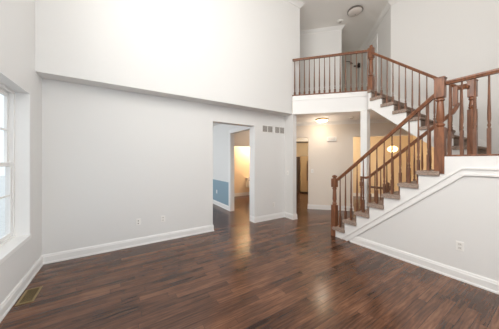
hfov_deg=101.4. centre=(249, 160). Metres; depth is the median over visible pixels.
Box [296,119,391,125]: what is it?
crown molding
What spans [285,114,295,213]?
wall
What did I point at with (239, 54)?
wall
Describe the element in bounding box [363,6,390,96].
wall
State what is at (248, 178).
sink
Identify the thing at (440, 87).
stair railing
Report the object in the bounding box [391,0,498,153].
wall
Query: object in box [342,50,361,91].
door
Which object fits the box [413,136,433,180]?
wall
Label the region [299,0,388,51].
ceiling
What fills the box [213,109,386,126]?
ceiling
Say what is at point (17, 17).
wall
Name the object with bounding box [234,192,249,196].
baseboard
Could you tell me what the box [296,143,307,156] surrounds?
wall
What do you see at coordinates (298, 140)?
ceiling
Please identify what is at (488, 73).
landing railing
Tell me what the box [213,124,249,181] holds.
wall
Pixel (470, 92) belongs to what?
stair railing
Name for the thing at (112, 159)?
wall
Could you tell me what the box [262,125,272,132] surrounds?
air vent
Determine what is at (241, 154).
wall
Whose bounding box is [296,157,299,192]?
tall cabinet
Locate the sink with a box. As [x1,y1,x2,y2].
[246,177,249,187]
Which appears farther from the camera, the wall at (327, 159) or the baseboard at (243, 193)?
the baseboard at (243, 193)
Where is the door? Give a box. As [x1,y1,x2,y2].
[366,34,377,91]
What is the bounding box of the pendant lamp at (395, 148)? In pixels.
[387,145,397,151]
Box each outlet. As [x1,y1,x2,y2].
[136,218,140,225]
[456,241,463,251]
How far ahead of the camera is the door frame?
6.12 m
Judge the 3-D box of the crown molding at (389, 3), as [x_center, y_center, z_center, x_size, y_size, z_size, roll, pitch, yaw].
[4.169,-4.085,5.488,1.206,0.100,5.452,0,0,-9]
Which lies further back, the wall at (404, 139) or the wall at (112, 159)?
the wall at (404, 139)
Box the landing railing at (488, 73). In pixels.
[445,68,498,155]
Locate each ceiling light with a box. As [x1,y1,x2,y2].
[316,118,327,122]
[347,5,362,16]
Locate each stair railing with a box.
[331,76,446,235]
[359,85,469,210]
[370,51,477,153]
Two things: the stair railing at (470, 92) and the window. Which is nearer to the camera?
the window
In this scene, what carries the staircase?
on the floor
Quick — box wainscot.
[213,179,228,205]
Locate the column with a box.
[360,109,369,208]
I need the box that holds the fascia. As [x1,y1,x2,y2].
[292,91,370,114]
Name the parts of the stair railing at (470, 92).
handrail, newel post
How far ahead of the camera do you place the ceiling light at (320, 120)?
5.80 m
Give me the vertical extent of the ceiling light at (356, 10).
0.125 m
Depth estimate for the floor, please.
2.42 m
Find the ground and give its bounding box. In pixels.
[0,176,4,237]
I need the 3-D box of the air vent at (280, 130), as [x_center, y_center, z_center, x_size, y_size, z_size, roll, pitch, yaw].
[0.795,-0.800,5.392,0.335,0.180,0.008,0,0,-32]
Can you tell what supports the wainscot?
attached to the wall at (221, 131)
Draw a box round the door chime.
[327,137,336,140]
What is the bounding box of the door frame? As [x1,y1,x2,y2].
[229,126,249,210]
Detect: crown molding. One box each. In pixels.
[286,0,344,34]
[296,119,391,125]
[360,0,399,50]
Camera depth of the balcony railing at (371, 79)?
4.95 m
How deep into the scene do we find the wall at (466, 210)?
2.63 m
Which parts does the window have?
sash, sash, frame, sill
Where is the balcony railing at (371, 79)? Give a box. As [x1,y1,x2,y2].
[292,45,374,96]
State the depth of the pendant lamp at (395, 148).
6.71 m
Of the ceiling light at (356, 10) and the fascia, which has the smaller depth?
the fascia
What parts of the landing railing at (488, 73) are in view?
shoe rail, handrail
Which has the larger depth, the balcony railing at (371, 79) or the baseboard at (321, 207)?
the baseboard at (321, 207)
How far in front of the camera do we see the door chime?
6.22 m
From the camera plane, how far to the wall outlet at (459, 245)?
2.58 m
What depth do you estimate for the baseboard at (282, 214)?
5.23 m
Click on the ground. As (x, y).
(2, 178)
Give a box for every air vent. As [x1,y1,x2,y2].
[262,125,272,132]
[275,126,284,133]
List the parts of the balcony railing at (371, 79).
shoe rail, handrail, newel post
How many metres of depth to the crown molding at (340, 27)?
6.35 m
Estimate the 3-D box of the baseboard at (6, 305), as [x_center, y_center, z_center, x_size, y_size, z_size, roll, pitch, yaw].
[-0.021,1.446,0.719,2.672,0.138,7.437,0,0,-32]
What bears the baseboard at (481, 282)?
attached to the wall at (466, 210)
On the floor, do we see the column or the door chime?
the column
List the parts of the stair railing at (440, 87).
newel post, handrail, newel post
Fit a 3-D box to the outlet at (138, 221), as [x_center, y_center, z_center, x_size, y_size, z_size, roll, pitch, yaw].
[-1.978,1.095,3.636,0.072,0.115,0.014,0,0,-32]
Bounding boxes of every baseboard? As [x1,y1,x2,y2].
[0,225,213,322]
[213,200,228,210]
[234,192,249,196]
[250,212,297,222]
[307,204,353,210]
[350,236,498,294]
[353,193,381,196]
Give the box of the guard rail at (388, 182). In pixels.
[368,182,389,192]
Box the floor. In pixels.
[0,192,498,328]
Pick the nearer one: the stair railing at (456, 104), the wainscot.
the stair railing at (456, 104)
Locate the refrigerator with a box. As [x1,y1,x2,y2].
[300,156,307,192]
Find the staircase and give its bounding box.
[332,89,498,240]
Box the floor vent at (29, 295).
[15,286,42,305]
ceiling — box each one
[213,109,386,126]
[296,138,307,142]
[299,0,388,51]
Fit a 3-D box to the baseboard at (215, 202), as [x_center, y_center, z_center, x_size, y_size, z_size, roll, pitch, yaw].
[-1.440,1.446,7.465,0.022,0.138,3.040,0,0,-32]
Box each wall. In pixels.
[0,0,41,304]
[35,0,299,114]
[42,78,284,254]
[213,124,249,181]
[234,130,249,192]
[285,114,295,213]
[296,122,413,205]
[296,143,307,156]
[300,30,341,93]
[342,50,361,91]
[348,175,498,281]
[353,136,412,193]
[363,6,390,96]
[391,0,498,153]
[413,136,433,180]
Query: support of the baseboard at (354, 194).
attached to the wall at (404, 139)
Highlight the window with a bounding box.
[0,71,31,264]
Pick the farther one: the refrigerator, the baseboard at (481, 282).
the refrigerator

